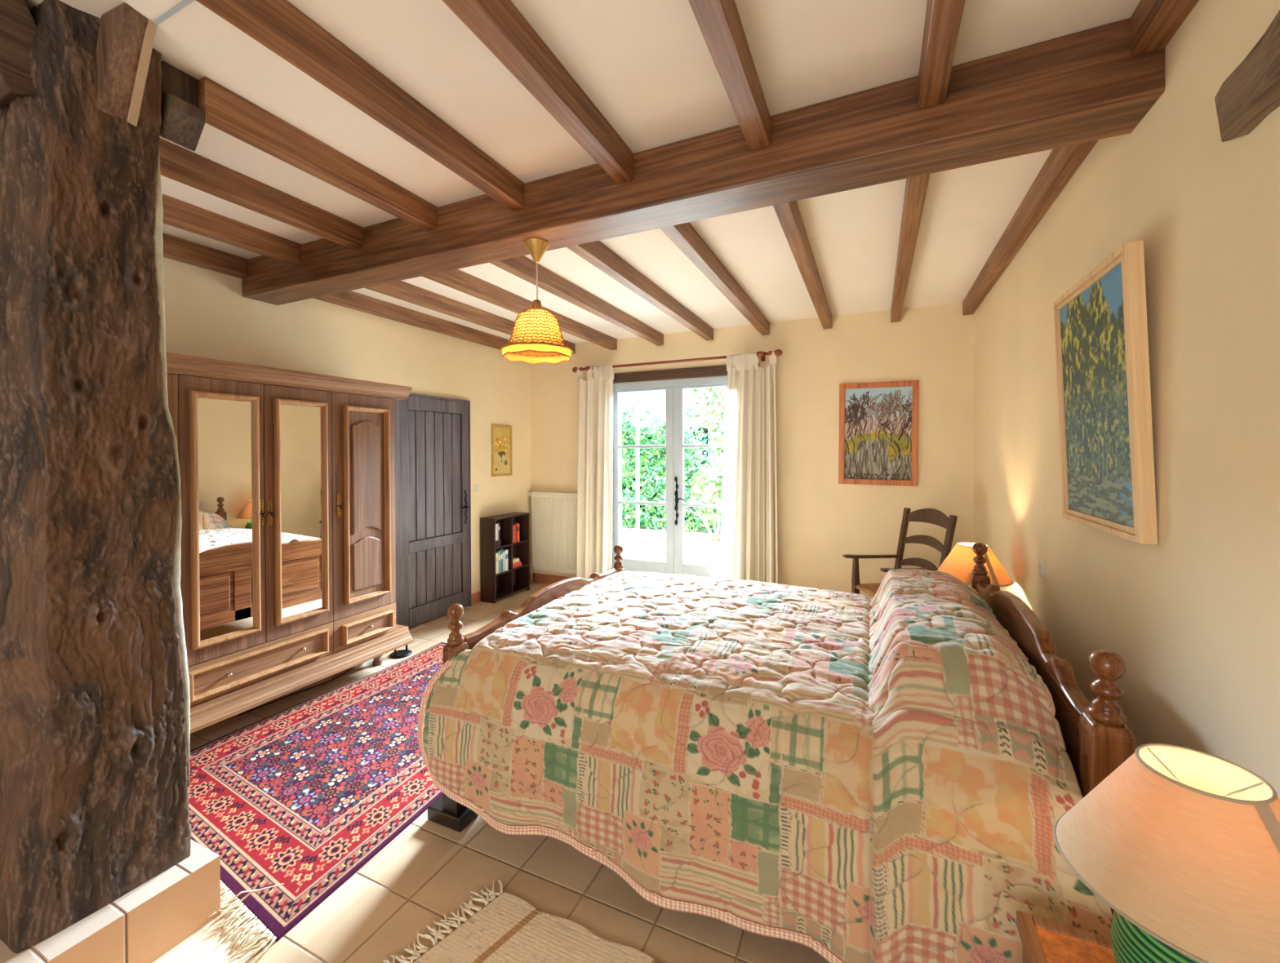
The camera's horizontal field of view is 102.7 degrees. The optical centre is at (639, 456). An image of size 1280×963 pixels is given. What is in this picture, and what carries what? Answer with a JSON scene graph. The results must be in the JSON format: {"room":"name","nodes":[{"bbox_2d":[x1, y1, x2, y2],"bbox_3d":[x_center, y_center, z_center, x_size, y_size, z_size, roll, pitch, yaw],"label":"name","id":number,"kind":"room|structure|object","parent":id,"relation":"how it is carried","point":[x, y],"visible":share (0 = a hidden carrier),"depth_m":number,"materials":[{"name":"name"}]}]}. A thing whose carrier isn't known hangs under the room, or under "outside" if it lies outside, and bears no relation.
{"room":"bedroom","nodes":[
{"label":"bedroom","id":0,"kind":"room"},
{"bbox_2d":[0,839,220,962],"bbox_3d":[-2.873,1.431,0.529,1.732,0.195,3.351,0,0,25],"label":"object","id":1,"kind":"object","parent":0,"point":[141,926],"depth_m":1.53,"materials":[{"name":"tile"}]},
{"bbox_2d":[0,0,191,953],"bbox_3d":[-1.744,0.035,1.591,0.505,2.572,0.398,0,0,25],"label":"timber post","id":2,"kind":"object","parent":1,"relation":"on","point":[95,697],"visible":0.93,"depth_m":1.46,"materials":[{"name":"brown wood"}]},
{"bbox_2d":[0,0,37,107],"bbox_3d":[-1.789,-1.123,1.416,0.269,0.305,0.224,0,0,25],"label":"brace","id":3,"kind":"object","parent":2,"relation":"attached to","point":[18,27],"visible":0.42,"depth_m":1.37,"materials":[{"name":"brown wood"}]},
{"bbox_2d":[96,3,156,126],"bbox_3d":[-1.508,-1.118,1.490,0.236,0.264,0.094,0,0,25],"label":"brace","id":4,"kind":"object","parent":2,"relation":"attached to","point":[126,37],"visible":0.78,"depth_m":1.47,"materials":[{"name":"brown wood"}]},
{"bbox_2d":[160,61,205,151],"bbox_3d":[-1.510,-1.135,1.668,0.148,0.234,0.095,0,0,25],"label":"corbel","id":5,"kind":"object","parent":2,"relation":"attached to","point":[183,123],"visible":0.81,"depth_m":1.64,"materials":[{"name":"brown wood"}]},
{"bbox_2d":[163,257,531,594],"bbox_3d":[-2.972,0.130,2.782,0.320,2.767,8.025,0,0,25],"label":"wall","id":6,"kind":"structure","parent":0,"point":[207,315],"depth_m":4.15,"materials":[{"name":"paint"}]},
{"bbox_2d":[394,393,471,628],"bbox_3d":[-1.881,0.471,4.699,0.109,2.050,0.914,0,0,25],"label":"door","id":7,"kind":"structure","parent":6,"relation":"in","point":[433,479],"depth_m":4.69,"materials":[{"name":"grey wood"}]},
{"bbox_2d":[474,484,479,492],"bbox_3d":[-1.665,0.318,5.239,0.013,0.080,0.080,0,0,25],"label":"light switch","id":8,"kind":"object","parent":6,"relation":"attached to","point":[477,486],"visible":1,"depth_m":5.23,"materials":[{"name":"white plastic"}]},
{"bbox_2d":[471,573,531,604],"bbox_3d":[-1.496,1.435,5.607,0.012,0.105,1.040,0,0,25],"label":"baseboard","id":9,"kind":"structure","parent":6,"relation":"attached to","point":[475,597],"depth_m":5.22,"materials":[{"name":"wood"}]},
{"bbox_2d":[491,425,512,476],"bbox_3d":[-1.503,-0.065,5.583,0.022,0.550,0.324,0,0,25],"label":"painting","id":10,"kind":"object","parent":6,"relation":"attached to","point":[501,436],"visible":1,"depth_m":5.58,"materials":[{"name":"paper"}]},
{"bbox_2d":[151,582,830,962],"bbox_3d":[-0.800,1.571,1.801,5.085,0.120,8.025,0,0,25],"label":"floor","id":11,"kind":"structure","parent":0,"point":[429,869],"depth_m":1.74,"materials":[{"name":"tile"}]},
{"bbox_2d":[165,352,413,733],"bbox_3d":[-2.313,0.504,3.052,0.634,2.008,1.790,0,0,25],"label":"wardrobe","id":12,"kind":"object","parent":11,"relation":"on","point":[288,558],"visible":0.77,"depth_m":2.92,"materials":[{"name":"brown wood"}]},
{"bbox_2d":[197,398,253,640],"bbox_3d":[-2.189,0.318,2.706,0.005,1.245,0.251,0,0,25],"label":"mirror","id":13,"kind":"object","parent":12,"relation":"attached to","point":[224,425],"depth_m":2.70,"materials":[{"name":"clear glass"}]},
{"bbox_2d":[280,404,322,617],"bbox_3d":[-2.026,0.315,3.063,0.005,1.245,0.246,0,0,25],"label":"mirror","id":14,"kind":"object","parent":12,"relation":"attached to","point":[301,425],"depth_m":3.06,"materials":[{"name":"clear glass"}]},
{"bbox_2d":[237,658,373,715],"bbox_3d":[-2.138,1.491,3.366,0.079,0.030,0.880,0,0,25],"label":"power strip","id":15,"kind":"object","parent":11,"relation":"on","point":[362,664],"visible":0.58,"depth_m":3.36,"materials":[{"name":"white plastic"}]},
{"bbox_2d":[187,642,447,961],"bbox_3d":[-1.403,1.480,2.823,1.549,0.052,2.265,0,0,25],"label":"carpet","id":16,"kind":"object","parent":11,"relation":"on","point":[293,802],"visible":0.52,"depth_m":2.28,"materials":[{"name":"fabric"}]},
{"bbox_2d":[389,644,412,658],"bbox_3d":[-1.813,1.443,3.882,0.156,0.115,0.156,0,0,25],"label":"doorstop","id":17,"kind":"object","parent":11,"relation":"on","point":[399,654],"visible":0.68,"depth_m":3.85,"materials":[{"name":"black metal"}]},
{"bbox_2d":[480,511,529,603],"bbox_3d":[-1.438,1.057,5.497,0.183,0.862,0.585,0,0,25],"label":"bookcase","id":18,"kind":"object","parent":11,"relation":"on","point":[495,587],"visible":0.87,"depth_m":5.46,"materials":[{"name":"brown wood"}]},
{"bbox_2d":[495,552,498,573],"bbox_3d":[-1.527,1.096,5.285,0.131,0.212,0.040,0,0,25],"label":"book","id":19,"kind":"object","parent":18,"relation":"on","point":[496,553],"visible":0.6,"depth_m":5.26,"materials":[{"name":"paper"}]},
{"bbox_2d":[495,550,500,573],"bbox_3d":[-1.511,1.088,5.320,0.131,0.228,0.034,0,0,25],"label":"book","id":20,"kind":"object","parent":18,"relation":"on","point":[496,551],"visible":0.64,"depth_m":5.29,"materials":[{"name":"paper"}]},
{"bbox_2d":[495,539,501,547],"bbox_3d":[-1.535,0.894,5.295,0.162,0.068,0.104,0,0,25],"label":"storage box","id":21,"kind":"object","parent":18,"relation":"on","point":[498,543],"visible":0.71,"depth_m":5.27,"materials":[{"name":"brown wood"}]},
{"bbox_2d":[495,524,497,540],"bbox_3d":[-1.528,0.775,5.272,0.120,0.168,0.022,0,0,25],"label":"book","id":22,"kind":"object","parent":21,"relation":"on","point":[495,524],"visible":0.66,"depth_m":5.25,"materials":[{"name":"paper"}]},
{"bbox_2d":[495,523,498,540],"bbox_3d":[-1.519,0.774,5.292,0.120,0.170,0.020,0,0,25],"label":"book","id":23,"kind":"object","parent":21,"relation":"on","point":[495,523],"visible":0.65,"depth_m":5.26,"materials":[{"name":"paper"}]},
{"bbox_2d":[495,522,500,540],"bbox_3d":[-1.509,0.771,5.313,0.121,0.176,0.024,0,0,25],"label":"book","id":24,"kind":"object","parent":21,"relation":"on","point":[498,523],"visible":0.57,"depth_m":5.29,"materials":[{"name":"paper"}]},
{"bbox_2d":[495,548,502,573],"bbox_3d":[-1.496,1.083,5.352,0.131,0.238,0.034,0,0,25],"label":"book","id":25,"kind":"object","parent":18,"relation":"on","point":[499,549],"visible":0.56,"depth_m":5.32,"materials":[{"name":"paper"}]},
{"bbox_2d":[502,551,505,572],"bbox_3d":[-1.481,1.096,5.387,0.130,0.210,0.040,0,0,25],"label":"book","id":26,"kind":"object","parent":18,"relation":"on","point":[504,552],"visible":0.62,"depth_m":5.36,"materials":[{"name":"paper"}]},
{"bbox_2d":[502,549,508,571],"bbox_3d":[-1.463,1.092,5.425,0.131,0.218,0.042,0,0,25],"label":"book","id":27,"kind":"object","parent":18,"relation":"on","point":[505,550],"visible":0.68,"depth_m":5.39,"materials":[{"name":"paper"}]},
{"bbox_2d":[513,524,515,542],"bbox_3d":[-1.409,0.831,5.544,0.130,0.190,0.034,0,0,25],"label":"book","id":28,"kind":"object","parent":18,"relation":"on","point":[514,526],"visible":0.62,"depth_m":5.52,"materials":[{"name":"paper"}]},
{"bbox_2d":[512,523,517,542],"bbox_3d":[-1.395,0.823,5.575,0.131,0.205,0.032,0,0,25],"label":"book","id":29,"kind":"object","parent":18,"relation":"on","point":[516,524],"visible":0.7,"depth_m":5.54,"materials":[{"name":"paper"}]},
{"bbox_2d":[512,563,521,568],"bbox_3d":[-1.387,1.185,5.579,0.120,0.030,0.165,0,0,25],"label":"book","id":30,"kind":"object","parent":18,"relation":"on","point":[520,564],"visible":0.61,"depth_m":5.55,"materials":[{"name":"paper"}]},
{"bbox_2d":[512,560,520,565],"bbox_3d":[-1.392,1.156,5.570,0.120,0.026,0.150,0,0,25],"label":"book","id":31,"kind":"object","parent":30,"relation":"on","point":[519,562],"visible":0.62,"depth_m":5.55,"materials":[{"name":"paper"}]},
{"bbox_2d":[512,557,519,563],"bbox_3d":[-1.398,1.125,5.556,0.120,0.036,0.125,0,0,25],"label":"book","id":32,"kind":"object","parent":31,"relation":"on","point":[514,559],"visible":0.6,"depth_m":5.55,"materials":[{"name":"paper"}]},
{"bbox_2d":[517,523,519,542],"bbox_3d":[-1.382,0.827,5.603,0.131,0.196,0.028,0,0,25],"label":"book","id":33,"kind":"object","parent":18,"relation":"on","point":[517,523],"visible":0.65,"depth_m":5.58,"materials":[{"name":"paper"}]},
{"bbox_2d":[382,880,660,962],"bbox_3d":[-0.064,1.503,1.221,1.704,0.016,0.729,0,0,25],"label":"rug","id":34,"kind":"object","parent":11,"relation":"on","point":[508,929],"visible":1,"depth_m":1.59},
{"bbox_2d":[427,542,1136,915],"bbox_3d":[0.460,0.978,2.385,2.231,1.048,1.677,0,0,25],"label":"bed","id":35,"kind":"object","parent":11,"relation":"on","point":[1097,738],"visible":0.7,"depth_m":1.54,"materials":[{"name":"brown wood"}]},
{"bbox_2d":[842,507,957,596],"bbox_3d":[1.979,0.945,3.927,0.601,1.082,0.554,0,0,-8],"label":"armchair","id":36,"kind":"object","parent":11,"relation":"on","point":[931,516],"visible":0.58,"depth_m":4.03,"materials":[{"name":"brown wood"}]},
{"bbox_2d":[1016,910,1115,962],"bbox_3d":[0.961,1.260,0.891,0.450,0.500,0.360,0,0,25],"label":"bedside table","id":37,"kind":"object","parent":11,"relation":"on","point":[1043,940],"visible":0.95,"depth_m":1.06,"materials":[{"name":"brown wood"}]},
{"bbox_2d":[1053,743,1279,962],"bbox_3d":[0.951,0.770,0.867,0.389,0.480,0.389,0,0,-23],"label":"table lamp","id":38,"kind":"object","parent":37,"relation":"on","point":[1182,844],"visible":1,"depth_m":0.81,"materials":[{"name":"beige fabric"}]},
{"bbox_3d":[1.926,1.242,3.001,0.450,0.500,0.360,0,0,25],"label":"bedside table","id":39,"kind":"object","parent":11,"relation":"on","visible":0},
{"bbox_2d":[937,542,1013,586],"bbox_3d":[1.942,0.752,2.989,0.389,0.480,0.389,-1,1,-41],"label":"table lamp","id":40,"kind":"object","parent":39,"relation":"on","point":[959,563],"visible":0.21,"depth_m":2.90,"materials":[{"name":"orange fabric"}]},
{"bbox_2d":[25,0,1140,343],"bbox_3d":[-0.811,-1.331,1.781,5.085,0.150,8.025,0,0,25],"label":"ceiling","id":41,"kind":"structure","parent":0,"point":[648,67],"depth_m":1.86,"materials":[{"name":"white paint"}]},
{"bbox_2d":[151,0,194,25],"bbox_3d":[-1.231,-1.255,1.399,2.800,0.012,0.012,0,0,25],"label":"trim","id":42,"kind":"structure","parent":41,"relation":"attached to","point":[182,4],"depth_m":1.44,"materials":[{"name":"white paint"}]},
{"bbox_2d":[162,232,247,278],"bbox_3d":[-2.828,-1.196,2.619,0.075,0.115,1.430,0,0,25],"label":"joist","id":43,"kind":"object","parent":41,"relation":"attached to","point":[175,248],"visible":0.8,"depth_m":3.04,"materials":[{"name":"brown wood"}]},
{"bbox_2d":[162,194,301,265],"bbox_3d":[-2.337,-1.196,2.394,0.075,0.115,1.430,0,0,25],"label":"joist","id":44,"kind":"object","parent":41,"relation":"attached to","point":[179,214],"visible":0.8,"depth_m":2.69,"materials":[{"name":"brown wood"}]},
{"bbox_2d":[157,137,362,249],"bbox_3d":[-1.850,-1.197,2.172,0.075,0.115,1.430,0,0,25],"label":"joist","id":45,"kind":"object","parent":41,"relation":"attached to","point":[177,163],"visible":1,"depth_m":2.31,"materials":[{"name":"brown wood"}]},
{"bbox_2d":[197,76,437,231],"bbox_3d":[-1.259,-1.199,2.146,0.075,0.115,0.985,0,0,25],"label":"joist","id":46,"kind":"object","parent":41,"relation":"attached to","point":[226,111],"visible":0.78,"depth_m":1.99,"materials":[{"name":"brown wood"}]},
{"bbox_2d":[195,0,524,210],"bbox_3d":[-1.467,-1.186,0.402,0.075,0.115,4.330,0,0,25],"label":"joist","id":47,"kind":"object","parent":41,"relation":"attached to","point":[279,26],"visible":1,"depth_m":1.62,"materials":[{"name":"brown wood"}]},
{"bbox_2d":[312,290,509,349],"bbox_3d":[-1.850,-1.214,4.757,0.075,0.115,2.837,0,0,25],"label":"joist","id":48,"kind":"object","parent":41,"relation":"attached to","point":[350,300],"visible":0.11,"depth_m":4.40,"materials":[{"name":"brown wood"}]},
{"bbox_2d":[364,280,575,354],"bbox_3d":[-1.359,-1.215,4.533,0.075,0.115,2.837,0,0,25],"label":"joist","id":49,"kind":"object","parent":41,"relation":"attached to","point":[400,290],"visible":0.44,"depth_m":4.05,"materials":[{"name":"brown wood"}]},
{"bbox_2d":[422,269,617,350],"bbox_3d":[-0.872,-1.215,4.310,0.075,0.115,2.837,0,0,25],"label":"joist","id":50,"kind":"object","parent":41,"relation":"attached to","point":[456,279],"visible":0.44,"depth_m":3.88,"materials":[{"name":"brown wood"}]},
{"bbox_2d":[441,0,633,184],"bbox_3d":[-0.961,-1.187,0.171,0.075,0.115,4.330,0,0,25],"label":"joist","id":51,"kind":"object","parent":41,"relation":"attached to","point":[498,24],"visible":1,"depth_m":1.57,"materials":[{"name":"brown wood"}]},
{"bbox_2d":[489,255,663,346],"bbox_3d":[-0.374,-1.216,4.082,0.075,0.115,2.837,0,0,25],"label":"joist","id":52,"kind":"object","parent":41,"relation":"attached to","point":[522,267],"visible":0.56,"depth_m":3.79,"materials":[{"name":"brown wood"}]},
{"bbox_2d":[566,240,713,341],"bbox_3d":[0.114,-1.216,3.859,0.075,0.115,2.837,0,0,25],"label":"joist","id":53,"kind":"object","parent":41,"relation":"attached to","point":[596,253],"visible":0.56,"depth_m":3.52,"materials":[{"name":"brown wood"}]},
{"bbox_2d":[242,17,1164,305],"bbox_3d":[-0.489,-1.145,2.456,4.445,0.234,0.218,0,0,25],"label":"beam","id":54,"kind":"structure","parent":41,"relation":"attached to","point":[1086,86],"depth_m":1.88,"materials":[{"name":"brown wood"}]},
{"bbox_2d":[499,237,573,364],"bbox_3d":[-0.496,-0.750,2.464,0.347,0.556,0.347,0,0,25],"label":"pendant lamp","id":55,"kind":"object","parent":54,"relation":"hanging from","point":[536,337],"visible":1,"depth_m":2.39,"materials":[{"name":"yellow wicker"}]},
{"bbox_2d":[660,222,769,335],"bbox_3d":[0.620,-1.217,3.628,0.075,0.115,2.837,0,0,25],"label":"joist","id":56,"kind":"object","parent":41,"relation":"attached to","point":[684,236],"visible":0.56,"depth_m":3.26,"materials":[{"name":"brown wood"}]},
{"bbox_2d":[688,0,769,151],"bbox_3d":[-0.453,-1.187,-0.062,0.075,0.115,4.330,0,0,25],"label":"joist","id":57,"kind":"object","parent":41,"relation":"attached to","point":[719,23],"visible":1,"depth_m":1.51,"materials":[{"name":"brown wood"}]},
{"bbox_2d":[773,200,831,328],"bbox_3d":[1.128,-1.217,3.395,0.075,0.115,2.837,0,0,25],"label":"joist","id":58,"kind":"object","parent":41,"relation":"attached to","point":[788,215],"visible":0.56,"depth_m":2.97,"materials":[{"name":"brown wood"}]},
{"bbox_2d":[890,173,929,322],"bbox_3d":[1.635,-1.218,3.164,0.075,0.115,2.837,0,0,25],"label":"joist","id":59,"kind":"object","parent":41,"relation":"attached to","point":[916,188],"visible":0.56,"depth_m":2.70,"materials":[{"name":"brown wood"}]},
{"bbox_2d":[918,0,964,108],"bbox_3d":[0.054,-1.188,-0.293,0.075,0.115,4.330,0,0,25],"label":"joist","id":60,"kind":"object","parent":41,"relation":"attached to","point":[943,19],"visible":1,"depth_m":1.44,"materials":[{"name":"brown wood"}]},
{"bbox_2d":[962,139,1098,315],"bbox_3d":[2.121,-1.218,2.941,0.075,0.115,2.837,0,0,25],"label":"joist","id":61,"kind":"object","parent":41,"relation":"attached to","point":[1061,164],"visible":0.56,"depth_m":2.48,"materials":[{"name":"brown wood"}]},
{"bbox_2d":[1130,0,1198,56],"bbox_3d":[0.540,-1.188,-0.516,0.075,0.115,4.330,0,0,25],"label":"joist","id":62,"kind":"object","parent":41,"relation":"attached to","point":[1153,23],"visible":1,"depth_m":1.38,"materials":[{"name":"brown wood"}]},
{"bbox_2d":[530,302,973,598],"bbox_3d":[0.797,0.097,5.294,4.445,2.767,0.320,0,0,25],"label":"wall","id":63,"kind":"structure","parent":0,"point":[820,520],"depth_m":4.68,"materials":[{"name":"paint"}]},
{"bbox_2d":[527,491,577,582],"bbox_3d":[-0.965,0.944,5.878,0.765,1.070,0.095,0,0,25],"label":"radiator","id":64,"kind":"object","parent":63,"relation":"attached to","point":[553,514],"visible":0.8,"depth_m":5.84,"materials":[{"name":"metal"}]},
{"bbox_2d":[533,573,572,584],"bbox_3d":[-0.824,1.431,5.864,1.020,0.105,0.012,0,0,25],"label":"baseboard","id":65,"kind":"structure","parent":63,"relation":"attached to","point":[537,578],"depth_m":5.98,"materials":[{"name":"wood"}]},
{"bbox_2d":[612,375,727,577],"bbox_3d":[0.353,0.340,5.328,1.530,2.285,0.132,0,0,25],"label":"doors","id":66,"kind":"structure","parent":63,"relation":"in","point":[675,563],"depth_m":5.33,"materials":[{"name":"white paint"}]},
{"bbox_2d":[572,349,782,374],"bbox_3d":[0.306,-0.962,5.239,2.264,0.090,0.172,0,0,25],"label":"curtain rod","id":67,"kind":"object","parent":63,"relation":"attached to","point":[761,354],"visible":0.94,"depth_m":5.11,"materials":[{"name":"brown wood"}]},
{"bbox_2d":[576,364,613,579],"bbox_3d":[-0.487,0.238,5.553,0.458,2.433,0.169,0,0,25],"label":"curtain","id":68,"kind":"object","parent":67,"relation":"hanging from","point":[595,433],"visible":0.9,"depth_m":5.54,"materials":[{"name":"fabric"}]},
{"bbox_2d":[718,351,777,583],"bbox_3d":[1.014,0.236,4.867,0.597,2.433,0.168,0,0,25],"label":"curtain","id":69,"kind":"object","parent":67,"relation":"hanging from","point":[748,511],"visible":0.87,"depth_m":4.85,"materials":[{"name":"fabric"}]},
{"bbox_2d":[613,363,759,382],"bbox_3d":[0.427,-0.860,5.279,1.588,0.100,0.040,0,0,25],"label":"trim","id":70,"kind":"structure","parent":63,"relation":"attached to","point":[713,371],"depth_m":5.30,"materials":[{"name":"brown wood"}]},
{"bbox_2d":[838,380,919,486],"bbox_3d":[2.092,-0.204,4.509,0.651,0.917,0.026,1,1,25],"label":"painting","id":71,"kind":"object","parent":63,"relation":"attached to","point":[878,421],"visible":1,"depth_m":4.50,"materials":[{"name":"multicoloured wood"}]},
{"bbox_2d":[973,0,1279,799],"bbox_3d":[1.361,0.126,0.800,0.320,2.767,8.025,0,0,25],"label":"wall","id":72,"kind":"structure","parent":0,"point":[1193,615],"depth_m":1.39,"materials":[{"name":"paint"}]},
{"bbox_2d":[1038,559,1044,578],"bbox_3d":[1.951,0.544,2.489,0.013,0.080,0.080,0,0,25],"label":"light switch","id":73,"kind":"object","parent":72,"relation":"attached to","point":[1041,563],"visible":1,"depth_m":2.47,"materials":[{"name":"white plastic"}]},
{"bbox_2d":[1053,240,1158,544],"bbox_3d":[1.590,-0.189,1.784,0.077,0.881,0.660,0,0,25],"label":"painting","id":74,"kind":"object","parent":72,"relation":"attached to","point":[1100,324],"visible":1,"depth_m":1.67,"materials":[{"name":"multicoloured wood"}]},
{"bbox_2d":[1214,9,1279,142],"bbox_3d":[1.138,-0.773,0.778,0.067,0.145,0.889,0,0,25],"label":"beam","id":75,"kind":"structure","parent":72,"relation":"attached to","point":[1251,91],"depth_m":1.05,"materials":[{"name":"brown wood"}]},
{"label":"outside","id":76,"kind":"structure","parent":0,"visible":0},
{"bbox_2d":[622,525,719,566],"bbox_3d":[4.620,1.434,17.311,26.000,0.100,24.695,0,0,25],"label":"patio","id":77,"kind":"structure","parent":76,"point":[700,548],"depth_m":8.40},
{"bbox_2d":[635,391,639,559],"bbox_3d":[-0.034,-0.026,6.778,0.140,3.000,0.140,0,0,25],"label":"pole","id":78,"kind":"object","parent":77,"relation":"on","point":[637,393],"visible":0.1,"depth_m":6.76,"materials":[{"name":"white paint"}]},
{"bbox_2d":[621,406,723,534],"bbox_3d":[0.581,0.194,10.624,6.820,2.615,1.598,0,0,25],"label":"trees","id":79,"kind":"object","parent":77,"relation":"on","point":[652,461],"visible":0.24,"depth_m":10.26,"materials":[{"name":"green plant"}]},
{"bbox_2d":[686,463,723,542],"bbox_3d":[1.376,0.789,8.790,1.108,1.345,0.818,0,0,25],"label":"shrub","id":80,"kind":"object","parent":77,"relation":"on","point":[704,494],"visible":0.61,"depth_m":8.70,"materials":[{"name":"green plant"}]},
{"bbox_2d":[691,386,726,456],"bbox_3d":[2.801,-0.758,13.252,3.129,4.361,1.892,0,0,25],"label":"tree","id":81,"kind":"object","parent":77,"relation":"on","point":[713,413],"visible":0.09,"depth_m":13.56,"materials":[{"name":"green plant"}]},
{"bbox_3d":[0.477,0.895,2.376,1.960,0.210,1.380,0,0,25],"label":"mattress","id":82,"kind":"object","parent":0,"visible":0},
{"bbox_2d":[417,568,1112,962],"bbox_3d":[0.476,1.001,2.318,2.264,0.902,1.730,0,0,25],"label":"quilt","id":83,"kind":"object","parent":82,"relation":"on","point":[888,776],"visible":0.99,"depth_m":1.57,"materials":[{"name":"fabric"}]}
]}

